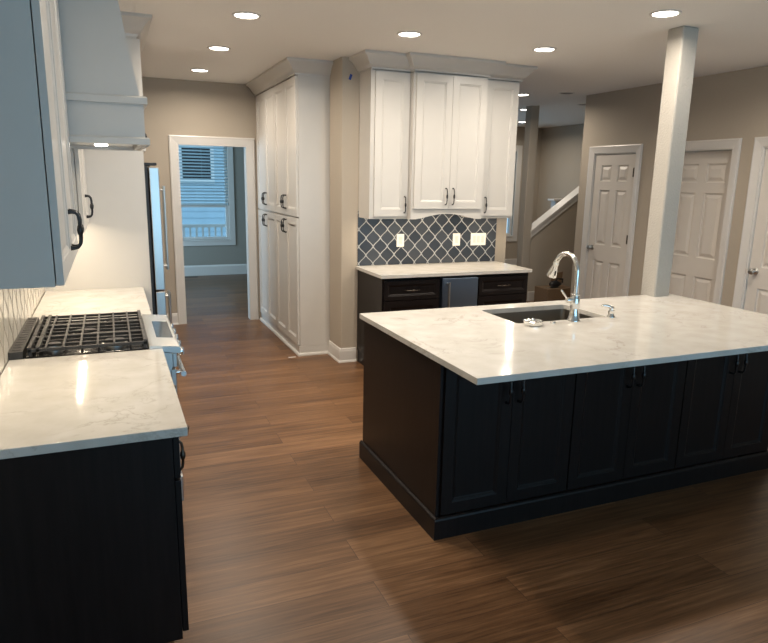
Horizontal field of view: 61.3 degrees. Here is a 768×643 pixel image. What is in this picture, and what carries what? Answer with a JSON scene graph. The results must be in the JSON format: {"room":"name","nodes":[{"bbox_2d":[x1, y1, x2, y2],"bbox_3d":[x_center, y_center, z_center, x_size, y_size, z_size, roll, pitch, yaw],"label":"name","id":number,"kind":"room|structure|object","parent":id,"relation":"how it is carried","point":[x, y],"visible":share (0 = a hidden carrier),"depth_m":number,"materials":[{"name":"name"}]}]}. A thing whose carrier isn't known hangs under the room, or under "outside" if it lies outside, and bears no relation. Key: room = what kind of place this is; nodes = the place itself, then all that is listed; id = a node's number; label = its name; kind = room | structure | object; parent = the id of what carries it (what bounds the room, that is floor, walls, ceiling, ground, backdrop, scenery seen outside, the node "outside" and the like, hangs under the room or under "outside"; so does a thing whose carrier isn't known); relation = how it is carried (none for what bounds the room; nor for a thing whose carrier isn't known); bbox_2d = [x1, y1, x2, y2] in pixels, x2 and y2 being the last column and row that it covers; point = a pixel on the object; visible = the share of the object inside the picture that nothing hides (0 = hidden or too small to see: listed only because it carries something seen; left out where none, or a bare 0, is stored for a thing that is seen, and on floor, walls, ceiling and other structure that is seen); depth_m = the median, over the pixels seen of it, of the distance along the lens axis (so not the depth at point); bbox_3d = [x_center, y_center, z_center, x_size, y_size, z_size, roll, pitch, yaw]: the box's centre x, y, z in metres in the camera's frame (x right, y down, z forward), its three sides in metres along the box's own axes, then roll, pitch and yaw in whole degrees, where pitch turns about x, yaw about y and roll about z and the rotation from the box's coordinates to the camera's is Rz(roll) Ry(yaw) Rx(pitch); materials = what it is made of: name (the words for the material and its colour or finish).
{"room":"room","nodes":[
{"label":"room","id":0,"kind":"room"},
{"bbox_2d":[0,294,43,375],"bbox_3d":[-1.416,-0.135,2.067,0.120,2.726,10.665,-4,13,-22],"label":"wall","id":1,"kind":"structure","parent":0,"point":[43,294],"depth_m":2.85,"materials":[{"name":"paint"}]},
{"bbox_2d":[0,288,44,373],"bbox_3d":[-1.758,-0.358,3.037,0.009,0.905,2.846,-4,13,-22],"label":"tile backsplash","id":2,"kind":"structure","parent":1,"relation":"attached to","point":[16,305],"depth_m":3.00,"materials":[{"name":"white tile"}]},
{"bbox_2d":[0,0,83,288],"bbox_3d":[-1.176,-0.840,2.078,0.418,1.343,1.098,-4,13,-22],"label":"upper cabinet","id":3,"kind":"object","parent":1,"relation":"attached to","point":[39,246],"visible":1,"depth_m":1.78,"materials":[{"name":"white paint"}]},
{"bbox_2d":[70,149,93,233],"bbox_3d":[-1.905,-1.227,3.787,0.418,1.343,1.020,-4,13,-22],"label":"upper cabinet","id":4,"kind":"object","parent":1,"relation":"attached to","point":[77,155],"visible":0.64,"depth_m":3.50,"materials":[{"name":"white paint"}]},
{"bbox_2d":[58,0,149,150],"bbox_3d":[-1.447,-1.261,2.943,0.632,0.898,0.830,-4,13,-22],"label":"range hood","id":5,"kind":"object","parent":1,"relation":"attached to","point":[105,106],"visible":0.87,"depth_m":2.67,"materials":[{"name":"white paint"}]},
{"bbox_2d":[142,77,273,317],"bbox_3d":[-1.568,-1.372,7.710,4.275,2.726,0.120,-4,13,-22],"label":"wall","id":6,"kind":"structure","parent":0,"point":[174,106],"depth_m":7.23,"materials":[{"name":"paint"}]},
{"bbox_2d":[167,313,178,324],"bbox_3d":[-2.566,-0.021,7.510,0.355,0.135,0.026,-4,13,-22],"label":"baseboard","id":7,"kind":"structure","parent":6,"relation":"attached to","point":[174,315],"depth_m":7.56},
{"bbox_2d":[168,135,258,323],"bbox_3d":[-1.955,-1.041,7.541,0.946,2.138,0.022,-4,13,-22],"label":"trim","id":8,"kind":"structure","parent":6,"relation":"attached to","point":[174,140],"depth_m":7.48,"materials":[{"name":"white wood"}]},
{"bbox_2d":[183,147,246,265],"bbox_3d":[-3.579,-2.164,10.987,5.200,2.800,0.150,-4,13,-22],"label":"wall","id":9,"kind":"structure","parent":0,"point":[219,254],"depth_m":11.37,"materials":[{"name":"grey paint"}]},
{"bbox_2d":[178,145,235,245],"bbox_3d":[-3.125,-2.248,11.128,1.075,1.880,0.150,-4,13,-22],"label":"window","id":10,"kind":"structure","parent":9,"relation":"in","point":[202,225],"depth_m":11.22,"materials":[{"name":"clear glass"}]},
{"bbox_2d":[178,146,227,204],"bbox_3d":[-3.101,-2.531,11.019,0.865,1.070,0.050,-4,13,-22],"label":"window blind","id":11,"kind":"object","parent":10,"relation":"attached to","point":[220,161],"visible":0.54,"depth_m":11.04,"materials":[{"name":"plastic"}]},
{"bbox_2d":[184,264,246,275],"bbox_3d":[-3.571,-0.868,11.192,5.200,0.180,0.016,-4,13,-22],"label":"baseboard","id":12,"kind":"structure","parent":9,"relation":"attached to","point":[226,269],"depth_m":11.43,"materials":[{"name":"white wood"}]},
{"bbox_2d":[330,57,506,360],"bbox_3d":[0.363,-1.038,6.347,1.765,2.726,0.335,-4,13,-22],"label":"wall","id":13,"kind":"structure","parent":0,"point":[344,92],"depth_m":5.93,"materials":[{"name":"paint"}]},
{"bbox_2d":[259,317,327,356],"bbox_3d":[-1.030,0.133,7.184,0.326,0.030,1.795,-4,13,-22],"label":"trim","id":14,"kind":"structure","parent":13,"relation":"attached to","point":[278,335],"depth_m":6.55,"materials":[{"name":"white paint"}]},
{"bbox_2d":[328,340,355,362],"bbox_3d":[-0.413,0.284,6.301,0.176,0.135,0.361,-4,13,-22],"label":"baseboard","id":15,"kind":"structure","parent":13,"relation":"attached to","point":[341,355],"depth_m":6.17,"materials":[{"name":"white wood"}]},
{"bbox_2d":[358,69,410,218],"bbox_3d":[0.007,-1.537,5.709,0.359,1.240,0.333,-4,13,-22],"label":"wall cabinet","id":16,"kind":"object","parent":13,"relation":"attached to","point":[384,100],"visible":1,"depth_m":5.61,"materials":[{"name":"white paint"}]},
{"bbox_2d":[357,211,496,265],"bbox_3d":[0.441,-0.813,6.239,1.477,0.505,0.009,-4,13,-22],"label":"tile backsplash","id":17,"kind":"structure","parent":13,"relation":"attached to","point":[429,239],"depth_m":6.22,"materials":[{"name":"grey tile"}]},
{"bbox_2d":[396,234,403,246],"bbox_3d":[0.155,-0.765,6.117,0.076,0.120,0.009,-4,13,-22],"label":"power outlet","id":18,"kind":"object","parent":17,"relation":"attached to","point":[400,237],"visible":1,"depth_m":6.12,"materials":[{"name":"white plastic"}]},
{"bbox_2d":[453,233,459,245],"bbox_3d":[0.710,-0.803,6.345,0.080,0.120,0.009,-4,13,-22],"label":"power outlet","id":19,"kind":"object","parent":17,"relation":"attached to","point":[456,236],"visible":1,"depth_m":6.34,"materials":[{"name":"white plastic"}]},
{"bbox_2d":[470,233,485,244],"bbox_3d":[0.937,-0.818,6.438,0.170,0.120,0.009,-4,13,-22],"label":"light switch","id":20,"kind":"object","parent":17,"relation":"attached to","point":[476,238],"visible":1,"depth_m":6.43,"materials":[{"name":"white plastic"}]},
{"bbox_2d":[349,49,537,81],"bbox_3d":[0.559,-2.226,5.711,1.670,0.125,0.474,-4,13,-22],"label":"crown molding","id":21,"kind":"structure","parent":13,"relation":"attached to","point":[365,60],"depth_m":5.50,"materials":[{"name":"white paint"}]},
{"bbox_2d":[407,71,487,218],"bbox_3d":[0.522,-1.564,5.879,0.721,1.240,0.413,-4,13,-22],"label":"wall cabinet","id":22,"kind":"object","parent":13,"relation":"attached to","point":[447,122],"visible":0.98,"depth_m":5.72,"materials":[{"name":"white paint"}]},
{"bbox_2d":[481,79,519,217],"bbox_3d":[1.020,-1.609,6.125,0.386,1.240,0.333,-4,13,-22],"label":"wall cabinet","id":23,"kind":"object","parent":13,"relation":"attached to","point":[502,96],"visible":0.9,"depth_m":6.02,"materials":[{"name":"white paint"}]},
{"bbox_2d":[118,0,767,105],"bbox_3d":[1.342,-1.701,2.963,6.346,0.050,10.800,-4,13,-22],"label":"ceiling","id":24,"kind":"structure","parent":0,"point":[602,46],"depth_m":4.67,"materials":[{"name":"paint"}]},
{"bbox_2d":[190,68,208,71],"bbox_3d":[-1.825,-2.486,6.420,0.188,0.008,0.188,-4,13,-22],"label":"recessed light","id":25,"kind":"object","parent":24,"relation":"in","point":[194,69],"visible":1,"depth_m":6.42,"materials":[{"name":"white"}]},
{"bbox_2d":[207,46,230,50],"bbox_3d":[-1.349,-2.233,5.304,0.188,0.008,0.188,-4,13,-22],"label":"recessed light","id":26,"kind":"object","parent":24,"relation":"in","point":[216,48],"visible":1,"depth_m":5.30,"materials":[{"name":"white"}]},
{"bbox_2d":[232,11,260,19],"bbox_3d":[-0.894,-1.986,4.210,0.188,0.008,0.188,-4,13,-22],"label":"recessed light","id":27,"kind":"object","parent":24,"relation":"in","point":[241,14],"visible":1,"depth_m":4.20,"materials":[{"name":"white"}]},
{"bbox_2d":[396,31,421,37],"bbox_3d":[0.182,-2.064,4.663,0.188,0.008,0.188,-4,13,-22],"label":"recessed light","id":28,"kind":"object","parent":24,"relation":"in","point":[409,34],"visible":1,"depth_m":4.66,"materials":[{"name":"white"}]},
{"bbox_2d":[532,47,556,51],"bbox_3d":[1.262,-2.141,5.106,0.188,0.008,0.188,-4,13,-22],"label":"recessed light","id":29,"kind":"object","parent":24,"relation":"in","point":[537,49],"visible":1,"depth_m":5.10,"materials":[{"name":"white"}]},
{"bbox_2d":[558,92,574,94],"bbox_3d":[2.132,-2.663,7.568,0.188,0.008,0.188,-4,13,-22],"label":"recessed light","id":30,"kind":"object","parent":24,"relation":"in","point":[563,93],"visible":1,"depth_m":7.57,"materials":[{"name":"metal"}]},
{"bbox_2d":[649,9,681,17],"bbox_3d":[1.724,-1.885,3.973,0.188,0.008,0.188,-4,13,-22],"label":"recessed light","id":31,"kind":"object","parent":24,"relation":"in","point":[666,13],"visible":1,"depth_m":3.96,"materials":[{"name":"white"}]},
{"bbox_2d":[168,274,767,642],"bbox_3d":[0.991,0.582,5.607,12.000,0.100,14.900,-4,13,-22],"label":"floor","id":32,"kind":"structure","parent":0,"point":[290,536],"depth_m":3.10,"materials":[{"name":"brown wood"}]},
{"bbox_2d":[0,438,182,642],"bbox_3d":[-0.963,0.816,2.068,0.588,0.883,0.020,-4,13,-22],"label":"end panel","id":33,"kind":"object","parent":32,"relation":"on","point":[89,541],"visible":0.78,"depth_m":2.05,"materials":[{"name":"brown wood"}]},
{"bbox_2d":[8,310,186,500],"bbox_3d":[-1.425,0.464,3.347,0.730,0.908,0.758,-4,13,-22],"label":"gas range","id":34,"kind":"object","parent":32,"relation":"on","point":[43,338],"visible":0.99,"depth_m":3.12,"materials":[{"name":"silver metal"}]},
{"bbox_2d":[25,319,147,358],"bbox_3d":[-1.467,0.070,3.239,0.507,0.010,0.734,-4,13,-22],"label":"cooktop","id":35,"kind":"object","parent":34,"relation":"in","point":[57,353],"depth_m":2.99,"materials":[{"name":"black metal"}]},
{"bbox_2d":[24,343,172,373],"bbox_3d":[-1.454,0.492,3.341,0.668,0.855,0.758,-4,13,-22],"label":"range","id":36,"kind":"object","parent":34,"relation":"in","point":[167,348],"depth_m":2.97,"materials":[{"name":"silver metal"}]},
{"bbox_2d":[44,11,152,313],"bbox_3d":[-2.146,-0.777,4.943,0.792,2.725,1.252,-4,13,-22],"label":"refrigerator surround","id":37,"kind":"object","parent":32,"relation":"on","point":[114,250],"visible":0.19,"depth_m":4.49,"materials":[{"name":"white paint"}]},
{"bbox_2d":[144,163,171,322],"bbox_3d":[-2.110,-0.329,5.047,0.841,1.765,0.915,-4,13,-22],"label":"refrigerator","id":38,"kind":"object","parent":32,"relation":"on","point":[152,184],"visible":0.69,"depth_m":4.71,"materials":[{"name":"silver metal"}]},
{"bbox_2d":[172,425,188,630],"bbox_3d":[-1.026,0.760,2.319,0.668,0.883,0.502,-4,13,-22],"label":"base cabinet","id":39,"kind":"object","parent":32,"relation":"on","point":[177,454],"visible":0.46,"depth_m":2.19,"materials":[{"name":"brown wood"}]},
{"bbox_2d":[0,349,187,458],"bbox_3d":[-1.118,0.266,2.428,0.626,0.030,1.043,-4,13,-22],"label":"countertop","id":40,"kind":"structure","parent":39,"relation":"on","point":[73,402],"depth_m":2.27,"materials":[{"name":"stone"}]},
{"bbox_2d":[255,87,277,332],"bbox_3d":[-1.044,-1.218,7.347,0.677,2.600,0.870,-4,13,-22],"label":"pantry cabinet","id":41,"kind":"object","parent":32,"relation":"on","point":[266,222],"visible":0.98,"depth_m":7.22,"materials":[{"name":"white paint"}]},
{"bbox_2d":[273,75,329,352],"bbox_3d":[-0.709,-1.041,6.562,0.677,2.600,0.870,-4,13,-22],"label":"pantry cabinet","id":42,"kind":"object","parent":32,"relation":"on","point":[301,103],"visible":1,"depth_m":6.20,"materials":[{"name":"white paint"}]},
{"bbox_2d":[246,57,332,95],"bbox_3d":[-0.990,-2.439,6.553,0.444,0.125,1.842,-4,13,-22],"label":"crown molding","id":43,"kind":"structure","parent":42,"relation":"attached to","point":[288,67],"depth_m":5.85,"materials":[{"name":"white paint"}]},
{"bbox_2d":[357,270,439,365],"bbox_3d":[0.127,-0.007,5.927,0.550,0.883,0.656,-4,13,-22],"label":"base cabinet","id":44,"kind":"object","parent":32,"relation":"on","point":[374,294],"visible":0.44,"depth_m":5.65,"materials":[{"name":"brown wood"}]},
{"bbox_2d":[356,261,531,278],"bbox_3d":[0.555,-0.484,6.005,1.512,0.030,0.630,-4,13,-22],"label":"countertop","id":45,"kind":"structure","parent":44,"relation":"on","point":[485,267],"depth_m":5.89,"materials":[{"name":"stone"}]},
{"bbox_2d":[439,275,477,307],"bbox_3d":[0.563,-0.038,6.079,0.366,0.855,0.670,-4,13,-22],"label":"beverage cooler","id":46,"kind":"object","parent":32,"relation":"on","point":[455,291],"visible":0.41,"depth_m":5.76,"materials":[{"name":"silver metal"}]},
{"bbox_2d":[476,273,527,305],"bbox_3d":[0.980,-0.068,6.277,0.550,0.883,0.656,-4,13,-22],"label":"base cabinet","id":47,"kind":"object","parent":32,"relation":"on","point":[509,288],"visible":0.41,"depth_m":5.95,"materials":[{"name":"brown wood"}]},
{"bbox_2d":[438,367,575,515],"bbox_3d":[0.559,0.511,3.333,0.746,0.771,0.416,-4,13,-22],"label":"base cabinet","id":48,"kind":"object","parent":32,"relation":"on","point":[502,442],"visible":0.63,"depth_m":3.19,"materials":[{"name":"brown wood"}]},
{"bbox_2d":[363,321,443,517],"bbox_3d":[0.071,0.520,3.513,0.017,0.883,0.990,-4,13,-22],"label":"island end panel","id":49,"kind":"object","parent":48,"relation":"attached to","point":[403,387],"visible":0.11,"depth_m":3.39,"materials":[{"name":"brown wood"}]},
{"bbox_2d":[534,272,570,301],"bbox_3d":[2.415,-0.456,9.189,0.460,0.450,0.300,-4,13,-22],"label":"cardboard box","id":50,"kind":"object","parent":32,"relation":"on","point":[541,294],"visible":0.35,"depth_m":9.09,"materials":[{"name":"brown cardboard"}]},
{"bbox_2d":[543,278,562,288],"bbox_3d":[2.390,-0.544,9.091,0.291,0.141,0.100,-4,13,-22],"label":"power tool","id":51,"kind":"object","parent":50,"relation":"on","point":[553,284],"visible":1,"depth_m":9.07,"materials":[{"name":"black plastic"}]},
{"bbox_2d":[548,199,561,207],"bbox_3d":[2.891,-1.345,10.978,0.280,1.440,0.180,-4,13,-22],"label":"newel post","id":52,"kind":"object","parent":32,"relation":"on","point":[553,201],"visible":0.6,"depth_m":10.76,"materials":[{"name":"white wood"}]},
{"bbox_2d":[359,440,767,540],"bbox_3d":[1.116,0.823,4.021,2.323,0.112,1.031,-4,13,-22],"label":"baseboard","id":53,"kind":"structure","parent":32,"relation":"on","point":[448,526],"depth_m":3.48,"materials":[{"name":"brown wood"}]},
{"bbox_2d":[566,360,686,489],"bbox_3d":[1.252,0.462,3.617,0.752,0.771,0.416,-4,13,-22],"label":"base cabinet","id":54,"kind":"object","parent":32,"relation":"on","point":[626,421],"visible":0.68,"depth_m":3.48,"materials":[{"name":"brown wood"}]},
{"bbox_2d":[674,351,767,467],"bbox_3d":[1.948,0.412,3.903,0.752,0.771,0.416,-4,13,-22],"label":"base cabinet","id":55,"kind":"object","parent":32,"relation":"on","point":[724,410],"visible":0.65,"depth_m":3.75,"materials":[{"name":"brown wood"}]},
{"bbox_3d":[-1.708,0.397,3.921,0.668,0.883,0.505,-4,13,-22],"label":"base cabinet","id":56,"kind":"object","parent":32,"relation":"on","visible":0},
{"bbox_2d":[32,287,150,321],"bbox_3d":[-1.815,-0.104,4.063,0.626,0.030,1.057,-4,13,-22],"label":"countertop","id":57,"kind":"structure","parent":56,"relation":"on","point":[89,301],"depth_m":4.06,"materials":[{"name":"stone"}]},
{"bbox_2d":[505,127,541,258],"bbox_3d":[1.090,-2.442,12.655,4.720,2.800,0.150,-4,13,-22],"label":"wall","id":58,"kind":"structure","parent":0,"point":[511,247],"depth_m":13.32,"materials":[{"name":"paint"}]},
{"bbox_2d":[505,259,516,264],"bbox_3d":[1.089,-1.125,12.860,4.500,0.140,0.016,-4,13,-22],"label":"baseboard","id":59,"kind":"structure","parent":58,"relation":"attached to","point":[508,261],"depth_m":13.49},
{"bbox_2d":[506,145,522,241],"bbox_3d":[2.049,-2.561,13.003,1.510,1.920,0.150,-4,13,-22],"label":"window","id":60,"kind":"structure","parent":58,"relation":"in","point":[509,238],"depth_m":13.24,"materials":[{"name":"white glass"}]},
{"bbox_2d":[516,105,539,300],"bbox_3d":[2.033,-1.667,9.243,0.135,2.778,0.135,-4,13,-22],"label":"wall","id":61,"kind":"structure","parent":0,"point":[532,112],"depth_m":9.14,"materials":[{"name":"paint"}]},
{"bbox_2d":[517,98,585,127],"bbox_3d":[-0.474,-3.034,8.550,12.000,0.098,7.000,-4,13,-22],"label":"ceiling","id":62,"kind":"structure","parent":0,"point":[565,113],"depth_m":10.45,"materials":[{"name":"paint"}]},
{"bbox_2d":[527,200,577,291],"bbox_3d":[3.037,-1.529,9.699,2.044,2.350,0.120,-4,13,-22],"label":"wall","id":63,"kind":"structure","parent":0,"point":[558,236],"depth_m":9.49,"materials":[{"name":"paint"}]},
{"bbox_2d":[527,291,533,300],"bbox_3d":[2.226,-0.377,9.539,0.274,0.140,0.016,-4,13,-22],"label":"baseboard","id":64,"kind":"structure","parent":63,"relation":"attached to","point":[530,294],"depth_m":9.50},
{"bbox_2d":[530,186,578,236],"bbox_3d":[3.037,-2.031,9.586,2.064,1.529,0.180,-4,13,-22],"label":"trim","id":65,"kind":"structure","parent":63,"relation":"attached to","point":[571,198],"depth_m":9.40,"materials":[{"name":"white wood"}]},
{"bbox_2d":[536,124,583,219],"bbox_3d":[4.164,-2.087,11.297,0.120,2.800,4.800,-4,13,-22],"label":"wall","id":66,"kind":"structure","parent":0,"point":[561,146],"depth_m":12.74,"materials":[{"name":"paint"}]},
{"bbox_2d":[570,66,767,306],"bbox_3d":[4.240,-0.426,3.877,0.130,2.726,9.300,-4,13,-22],"label":"wall","id":67,"kind":"structure","parent":0,"point":[734,104],"depth_m":6.39,"materials":[{"name":"paint"}]},
{"bbox_2d":[578,144,642,298],"bbox_3d":[2.642,-0.962,7.597,0.193,2.127,0.841,-4,13,-22],"label":"door","id":68,"kind":"structure","parent":67,"relation":"in","point":[613,175],"depth_m":7.55,"materials":[{"name":"white paint"}]},
{"bbox_2d":[669,138,741,304],"bbox_3d":[3.105,-0.727,6.562,0.152,2.127,0.944,-4,13,-22],"label":"door","id":69,"kind":"structure","parent":67,"relation":"in","point":[709,176],"depth_m":6.42,"materials":[{"name":"white paint"}]},
{"bbox_2d":[732,136,767,314],"bbox_3d":[3.505,-0.506,5.584,0.185,2.127,0.936,-4,13,-22],"label":"door","id":70,"kind":"structure","parent":67,"relation":"in","point":[751,282],"depth_m":5.84,"materials":[{"name":"white paint"}]},
{"bbox_2d":[641,26,698,296],"bbox_3d":[1.983,-0.634,4.637,0.142,2.726,0.137,-4,13,-22],"label":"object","id":71,"kind":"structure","parent":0,"point":[681,47],"depth_m":4.48,"materials":[{"name":"paint"}]},
{"bbox_3d":[0.959,0.356,4.077,0.908,0.771,0.671,-4,13,-22],"label":"cabinet","id":72,"kind":"object","parent":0,"visible":0},
{"bbox_2d":[359,294,767,384],"bbox_3d":[1.241,0.026,3.727,2.438,0.030,1.374,-4,13,-22],"label":"countertop","id":73,"kind":"structure","parent":72,"relation":"on","point":[481,347],"depth_m":3.42,"materials":[{"name":"stone"}]},
{"bbox_2d":[523,318,542,326],"bbox_3d":[0.839,0.001,3.652,0.114,0.038,0.114,-4,13,-22],"label":"strainer","id":74,"kind":"object","parent":73,"relation":"on","point":[533,322],"visible":1,"depth_m":3.62,"materials":[{"name":"silver metal"}]},
{"bbox_2d":[492,309,593,322],"bbox_3d":[0.974,0.077,4.016,0.680,0.198,0.450,-4,13,-22],"label":"sink","id":75,"kind":"object","parent":73,"relation":"in","point":[555,314],"visible":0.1,"depth_m":4.22,"materials":[{"name":"silver metal"}]},
{"bbox_2d":[547,251,579,321],"bbox_3d":[1.034,-0.218,3.832,0.150,0.396,0.296,-4,13,-22],"label":"kitchen faucet","id":76,"kind":"object","parent":73,"relation":"on","point":[574,300],"visible":1,"depth_m":3.75,"materials":[{"name":"silver metal"}]},
{"bbox_2d":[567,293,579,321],"bbox_3d":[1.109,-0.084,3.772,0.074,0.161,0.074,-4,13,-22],"label":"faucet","id":77,"kind":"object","parent":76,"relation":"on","point":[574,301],"depth_m":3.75,"materials":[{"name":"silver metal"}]},
{"bbox_2d":[601,304,614,317],"bbox_3d":[1.349,-0.064,3.896,0.088,0.078,0.048,-2,13,-12],"label":"soap dispenser","id":78,"kind":"object","parent":73,"relation":"on","point":[611,311],"visible":1,"depth_m":3.89,"materials":[{"name":"silver metal"}]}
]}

